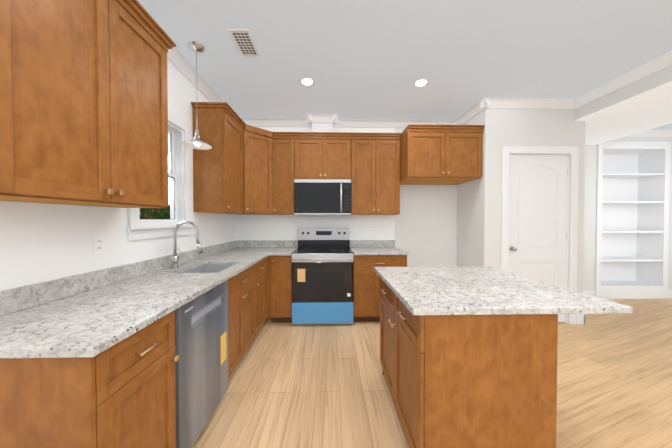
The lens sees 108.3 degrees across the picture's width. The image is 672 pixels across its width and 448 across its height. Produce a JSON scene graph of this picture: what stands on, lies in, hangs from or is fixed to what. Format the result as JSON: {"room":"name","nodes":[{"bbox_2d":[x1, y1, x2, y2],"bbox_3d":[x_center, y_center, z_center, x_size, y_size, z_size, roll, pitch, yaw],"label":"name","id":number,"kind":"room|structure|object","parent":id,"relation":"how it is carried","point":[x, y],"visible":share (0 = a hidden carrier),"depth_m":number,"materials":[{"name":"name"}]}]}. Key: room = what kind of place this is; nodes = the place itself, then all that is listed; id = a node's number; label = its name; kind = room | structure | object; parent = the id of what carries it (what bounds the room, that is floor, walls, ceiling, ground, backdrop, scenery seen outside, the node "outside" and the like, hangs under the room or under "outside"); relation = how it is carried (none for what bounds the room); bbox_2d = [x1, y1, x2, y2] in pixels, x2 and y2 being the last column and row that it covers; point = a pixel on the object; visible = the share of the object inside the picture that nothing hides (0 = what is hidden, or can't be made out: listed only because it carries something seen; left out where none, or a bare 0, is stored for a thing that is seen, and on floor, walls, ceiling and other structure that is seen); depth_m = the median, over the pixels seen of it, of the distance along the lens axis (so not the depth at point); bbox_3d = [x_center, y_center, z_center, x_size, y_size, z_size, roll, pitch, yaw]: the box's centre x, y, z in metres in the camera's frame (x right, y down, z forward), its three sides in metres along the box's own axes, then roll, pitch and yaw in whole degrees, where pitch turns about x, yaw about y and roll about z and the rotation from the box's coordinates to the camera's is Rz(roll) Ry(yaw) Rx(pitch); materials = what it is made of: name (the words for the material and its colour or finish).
{"room":"kitchen","nodes":[
{"label":"kitchen","id":0,"kind":"room"},
{"bbox_2d":[0,59,235,290],"bbox_3d":[-1.463,-0.087,0.175,0.120,2.800,7.107,0,1,-1],"label":"wall","id":1,"kind":"structure","parent":0,"point":[41,242],"depth_m":1.38,"materials":[{"name":"paint"}]},
{"bbox_2d":[0,0,175,207],"bbox_3d":[-1.244,-0.651,1.180,0.360,1.102,0.924,0,1,-1],"label":"upper cabinet","id":2,"kind":"object","parent":1,"relation":"attached to","point":[83,104],"visible":1,"depth_m":1.07,"materials":[{"name":"brown wood"}]},
{"bbox_2d":[93,235,103,254],"bbox_3d":[-1.428,0.124,1.461,0.005,0.116,0.070,0,1,-1],"label":"electrical outlet plate","id":3,"kind":"object","parent":1,"relation":"attached to","point":[98,244],"depth_m":1.46,"materials":[{"name":"white plastic"}]},
{"bbox_2d":[0,241,235,316],"bbox_3d":[-1.437,0.318,2.170,0.019,0.101,2.843,0,1,-1],"label":"backsplash","id":4,"kind":"structure","parent":1,"relation":"attached to","point":[11,300],"depth_m":1.33,"materials":[{"name":"grey stone"}]},
{"bbox_2d":[126,111,192,240],"bbox_3d":[-1.484,-0.429,2.034,0.163,1.078,0.775,0,1,-1],"label":"window","id":5,"kind":"structure","parent":1,"relation":"in","point":[179,199],"depth_m":2.25,"materials":[{"name":"white wood"}]},
{"bbox_2d":[167,47,223,101],"bbox_3d":[-1.365,-1.438,0.096,0.075,0.094,6.987,0,1,-1],"label":"crown molding","id":6,"kind":"structure","parent":1,"relation":"attached to","point":[177,59],"depth_m":2.37,"materials":[{"name":"white"}]},
{"bbox_2d":[192,106,246,213],"bbox_3d":[-1.272,-0.656,2.755,0.377,1.059,0.566,0,1,-1],"label":"upper cabinet","id":7,"kind":"object","parent":1,"relation":"attached to","point":[240,167],"depth_m":2.48,"materials":[{"name":"brown wood"}]},
{"bbox_2d":[312,123,332,131],"bbox_3d":[-0.198,-1.388,3.539,0.300,0.297,0.159,0,1,-1],"label":"wall column","id":8,"kind":"structure","parent":0,"point":[322,127],"depth_m":3.46,"materials":[{"name":"white paint"}]},
{"bbox_2d":[236,127,456,266],"bbox_3d":[0.226,-0.140,3.709,3.425,2.800,0.120,0,1,-1],"label":"wall","id":9,"kind":"structure","parent":0,"point":[421,228],"depth_m":3.67,"materials":[{"name":"paint"}]},
{"bbox_2d":[247,125,274,213],"bbox_3d":[-1.138,-0.684,3.269,0.670,1.100,0.671,0,1,-1],"label":"upper cabinet","id":10,"kind":"object","parent":9,"relation":"attached to","point":[260,142],"depth_m":3.16,"materials":[{"name":"brown wood"}]},
{"bbox_2d":[241,118,306,126],"bbox_3d":[-0.870,-1.490,3.558,1.045,0.094,0.087,0,1,-1],"label":"crown molding","id":11,"kind":"structure","parent":9,"relation":"attached to","point":[256,122],"depth_m":3.56,"materials":[{"name":"white"}]},
{"bbox_2d":[275,132,298,213],"bbox_3d":[-0.708,-0.686,3.426,0.409,1.100,0.377,0,1,-1],"label":"upper cabinet","id":12,"kind":"object","parent":9,"relation":"attached to","point":[286,143],"depth_m":3.30,"materials":[{"name":"brown wood"}]},
{"bbox_2d":[299,134,326,178],"bbox_3d":[-0.344,-0.903,3.459,0.442,0.586,0.322,0,1,-1],"label":"upper cabinet","id":13,"kind":"object","parent":9,"relation":"attached to","point":[312,147],"depth_m":3.31,"materials":[{"name":"brown wood"}]},
{"bbox_2d":[294,179,350,214],"bbox_3d":[-0.181,-0.364,3.418,0.761,0.473,0.427,0,1,-1],"label":"microwave","id":14,"kind":"object","parent":13,"relation":"attached to","point":[322,196],"visible":1,"depth_m":3.25,"materials":[{"name":"silver metal"}]},
{"bbox_2d":[237,240,395,247],"bbox_3d":[-0.284,0.295,3.631,2.353,0.102,0.019,0,1,-1],"label":"backsplash","id":15,"kind":"structure","parent":9,"relation":"attached to","point":[240,243],"depth_m":3.61,"materials":[{"name":"grey stone"}]},
{"bbox_2d":[303,114,338,126],"bbox_3d":[-0.195,-1.488,3.427,0.450,0.094,0.088,0,1,-1],"label":"crown molding","id":16,"kind":"structure","parent":9,"relation":"attached to","point":[310,118],"depth_m":3.43,"materials":[{"name":"white"}]},
{"bbox_2d":[327,134,350,178],"bbox_3d":[-0.020,-0.903,3.467,0.443,0.586,0.322,0,1,-1],"label":"upper cabinet","id":17,"kind":"object","parent":9,"relation":"attached to","point":[338,145],"depth_m":3.32,"materials":[{"name":"brown wood"}]},
{"bbox_2d":[351,134,382,213],"bbox_3d":[0.371,-0.667,3.480,0.460,1.059,0.322,0,1,-1],"label":"upper cabinet","id":18,"kind":"object","parent":9,"relation":"attached to","point":[366,149],"depth_m":3.33,"materials":[{"name":"brown wood"}]},
{"bbox_2d":[370,226,374,232],"bbox_3d":[0.545,0.083,3.654,0.070,0.116,0.005,0,1,-1],"label":"electrical outlet plate","id":19,"kind":"object","parent":9,"relation":"attached to","point":[372,228],"depth_m":3.65,"materials":[{"name":"white plastic"}]},
{"bbox_2d":[383,134,400,213],"bbox_3d":[0.681,-0.667,3.487,0.396,1.059,0.322,0,1,-1],"label":"upper cabinet","id":20,"kind":"object","parent":9,"relation":"attached to","point":[391,142],"depth_m":3.34,"materials":[{"name":"brown wood"}]},
{"bbox_2d":[339,119,454,127],"bbox_3d":[0.896,-1.491,3.600,1.890,0.094,0.087,0,1,-1],"label":"crown molding","id":21,"kind":"structure","parent":9,"relation":"attached to","point":[362,123],"depth_m":3.60,"materials":[{"name":"white"}]},
{"bbox_2d":[400,124,484,184],"bbox_3d":[1.366,-0.911,3.333,0.956,0.646,0.655,0,1,-1],"label":"upper cabinet","id":22,"kind":"object","parent":9,"relation":"attached to","point":[441,154],"visible":1,"depth_m":3.05,"materials":[{"name":"brown wood"}]},
{"bbox_2d":[137,0,671,129],"bbox_3d":[2.763,-1.523,0.599,8.590,0.060,7.800,0,1,-1],"label":"ceiling","id":23,"kind":"structure","parent":0,"point":[364,59],"depth_m":2.11,"materials":[{"name":"paint"}]},
{"bbox_2d":[182,41,211,149],"bbox_3d":[-1.192,-1.091,2.080,0.226,0.848,0.226,0,1,-1],"label":"pendant light","id":24,"kind":"object","parent":23,"relation":"hanging from","point":[196,142],"visible":1,"depth_m":2.07,"materials":[{"name":"silver metal"}]},
{"bbox_2d":[228,29,259,56],"bbox_3d":[-0.762,-1.511,2.037,0.160,0.007,0.310,0,1,-1],"label":"ceiling vent","id":25,"kind":"object","parent":23,"relation":"in","point":[244,42],"visible":1,"depth_m":2.02,"materials":[{"name":"white metal"}]},
{"bbox_2d":[300,77,314,85],"bbox_3d":[-0.305,-1.520,2.587,0.151,0.005,0.150,0,1,-1],"label":"recessed light","id":26,"kind":"object","parent":23,"relation":"in","point":[306,81],"depth_m":2.59,"materials":[{"name":"white"}]},
{"bbox_2d":[413,79,428,86],"bbox_3d":[0.915,-1.520,2.614,0.154,0.005,0.135,0,1,-1],"label":"recessed light","id":27,"kind":"object","parent":23,"relation":"in","point":[420,82],"depth_m":2.61,"materials":[{"name":"white"}]},
{"bbox_2d":[574,65,671,144],"bbox_3d":[3.706,-1.369,0.368,1.315,0.239,7.289,0,1,-1],"label":"soffit beam","id":28,"kind":"structure","parent":23,"relation":"attached to","point":[642,104],"depth_m":2.80,"materials":[{"name":"paint"}]},
{"bbox_2d":[571,51,671,108],"bbox_3d":[3.022,-1.434,-0.128,0.075,0.094,6.330,0,1,-1],"label":"crown molding","id":29,"kind":"structure","parent":28,"relation":"attached to","point":[664,61],"depth_m":2.47,"materials":[{"name":"white"}]},
{"bbox_2d":[192,298,671,447],"bbox_3d":[2.763,1.336,0.643,8.590,0.060,7.800,0,1,-1],"label":"floor","id":30,"kind":"structure","parent":0,"point":[290,385],"depth_m":1.90,"materials":[{"name":"brown wood"}]},
{"bbox_2d":[0,313,178,447],"bbox_3d":[-1.111,0.861,1.003,0.617,0.878,0.437,0,1,-1],"label":"base cabinet","id":31,"kind":"object","parent":30,"relation":"on","point":[124,397],"depth_m":0.82,"materials":[{"name":"brown wood"}]},
{"bbox_2d":[0,253,267,360],"bbox_3d":[-1.116,0.390,1.864,0.647,0.032,2.214,0,1,-1],"label":"countertop","id":32,"kind":"structure","parent":31,"relation":"on","point":[81,326],"depth_m":1.05,"materials":[{"name":"grey stone"}]},
{"bbox_2d":[168,221,203,268],"bbox_3d":[-1.253,0.172,2.065,0.264,0.397,0.094,0,1,-1],"label":"faucet","id":33,"kind":"object","parent":32,"relation":"on","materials":[{"name":"silver metal"}]},
{"bbox_2d":[180,261,243,301],"bbox_3d":[-1.109,0.498,2.117,0.404,0.216,0.529,0,1,-1],"label":"sink","id":34,"kind":"object","parent":32,"relation":"in","point":[237,282],"depth_m":2.18,"materials":[{"name":"silver metal"}]},
{"bbox_2d":[175,280,228,447],"bbox_3d":[-1.093,0.854,1.524,0.584,0.874,0.594,0,1,-1],"label":"dishwasher","id":35,"kind":"object","parent":30,"relation":"on","point":[201,341],"visible":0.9,"depth_m":1.43,"materials":[{"name":"silver metal"}]},
{"bbox_2d":[228,257,267,352],"bbox_3d":[-1.150,0.836,2.671,0.617,0.878,0.446,0,1,-1],"label":"base cabinet","id":36,"kind":"object","parent":30,"relation":"on","point":[247,307],"depth_m":2.34,"materials":[{"name":"brown wood"}]},
{"bbox_2d":[267,248,296,322],"bbox_3d":[-0.716,0.825,3.329,0.316,0.878,0.617,0,1,-1],"label":"base cabinet","id":37,"kind":"object","parent":30,"relation":"on","point":[279,268],"depth_m":3.03,"materials":[{"name":"brown wood"}]},
{"bbox_2d":[220,248,295,255],"bbox_3d":[-1.016,0.367,3.300,0.915,0.032,0.647,0,1,-1],"label":"countertop","id":38,"kind":"structure","parent":37,"relation":"on","point":[272,251],"depth_m":3.13,"materials":[{"name":"grey stone"}]},
{"bbox_2d":[292,228,352,324],"bbox_3d":[-0.171,0.663,3.273,0.762,1.204,0.698,0,1,-1],"label":"range","id":39,"kind":"object","parent":30,"relation":"on","point":[322,275],"visible":1,"depth_m":2.99,"materials":[{"name":"silver metal"}]},
{"bbox_2d":[351,248,406,321],"bbox_3d":[0.551,0.825,3.359,0.674,0.878,0.617,0,1,-1],"label":"base cabinet","id":40,"kind":"object","parent":30,"relation":"on","point":[369,256],"depth_m":3.05,"materials":[{"name":"brown wood"}]},
{"bbox_2d":[352,248,407,255],"bbox_3d":[0.557,0.367,3.337,0.685,0.032,0.647,0,1,-1],"label":"countertop","id":41,"kind":"structure","parent":40,"relation":"on","point":[356,251],"depth_m":3.07,"materials":[{"name":"grey stone"}]},
{"bbox_2d":[374,266,632,447],"bbox_3d":[0.854,0.834,1.619,1.030,0.913,0.994,0,1,-1],"label":"kitchen island","id":42,"kind":"object","parent":30,"relation":"on","point":[468,357],"visible":1,"depth_m":1.15,"materials":[{"name":"brown wood"}]},
{"bbox_2d":[374,266,632,314],"bbox_3d":[0.854,0.394,1.612,1.030,0.032,0.994,0,1,-1],"label":"island countertop","id":43,"kind":"structure","parent":42,"relation":"on","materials":[{"name":"stone"}]},
{"bbox_2d":[595,142,670,298],"bbox_3d":[4.948,-0.056,4.231,1.230,2.614,0.377,0,1,-1],"label":"built-in bookshelf","id":44,"kind":"object","parent":30,"relation":"on","point":[632,216],"visible":0.79,"depth_m":4.23,"materials":[{"name":"white wood"}]},
{"bbox_2d":[457,113,479,266],"bbox_3d":[1.896,-0.136,3.417,0.100,2.800,0.540,0,1,-1],"label":"wall","id":45,"kind":"structure","parent":0,"point":[467,224],"depth_m":3.38,"materials":[{"name":"paint"}]},
{"bbox_2d":[455,102,480,124],"bbox_3d":[1.811,-1.486,3.309,0.075,0.094,0.540,0,1,-1],"label":"crown molding","id":46,"kind":"structure","parent":45,"relation":"attached to","point":[473,111],"depth_m":3.31,"materials":[{"name":"white"}]},
{"bbox_2d":[478,108,585,323],"bbox_3d":[2.491,-0.131,3.103,1.275,2.800,0.115,0,1,-1],"label":"wall","id":47,"kind":"structure","parent":0,"point":[532,127],"depth_m":3.03,"materials":[{"name":"paint"}]},
{"bbox_2d":[479,98,574,110],"bbox_3d":[2.331,-1.481,2.984,1.100,0.094,0.075,0,1,-1],"label":"crown molding","id":48,"kind":"structure","parent":47,"relation":"attached to","point":[503,103],"depth_m":2.98,"materials":[{"name":"white"}]},
{"bbox_2d":[508,155,567,321],"bbox_3d":[2.553,0.193,3.063,0.789,2.129,0.107,0,1,-1],"label":"pantry door","id":49,"kind":"structure","parent":47,"relation":"in","point":[537,214],"depth_m":3.08,"materials":[{"name":"white wood"}]},
{"bbox_2d":[501,146,578,324],"bbox_3d":[2.547,0.150,3.098,0.969,2.236,0.134,0,1,-1],"label":"door frame","id":50,"kind":"structure","parent":47,"relation":"attached to","point":[508,151],"depth_m":3.03,"materials":[{"name":"white wood"}]},
{"bbox_2d":[576,314,584,323],"bbox_3d":[3.122,1.194,3.537,0.026,0.134,0.946,0,1,-1],"label":"baseboard","id":51,"kind":"structure","parent":47,"relation":"attached to","point":[580,318],"depth_m":3.06,"materials":[{"name":"white wood"}]},
{"bbox_2d":[583,137,671,290],"bbox_3d":[4.980,-0.149,4.264,3.985,2.800,0.400,0,1,-1],"label":"wall","id":52,"kind":"structure","parent":0,"point":[590,217],"depth_m":4.05,"materials":[{"name":"paint"}]},
{"bbox_2d":[583,291,594,295],"bbox_3d":[3.717,1.187,4.046,1.220,0.134,0.016,0,1,-1],"label":"baseboard","id":53,"kind":"structure","parent":52,"relation":"attached to","point":[587,292],"depth_m":4.05,"materials":[{"name":"white wood"}]},
{"bbox_2d":[625,130,671,136],"bbox_3d":[5.667,-1.497,4.023,2.620,0.094,0.075,0,1,-1],"label":"crown molding","id":54,"kind":"structure","parent":52,"relation":"attached to","point":[648,133],"depth_m":4.02,"materials":[{"name":"white"}]},
{"bbox_2d":[667,290,671,297],"bbox_3d":[6.277,1.186,4.107,1.400,0.134,0.016,0,1,-1],"label":"baseboard","id":55,"kind":"structure","parent":52,"relation":"attached to","point":[669,293],"depth_m":4.08,"materials":[{"name":"white wood"}]}
]}

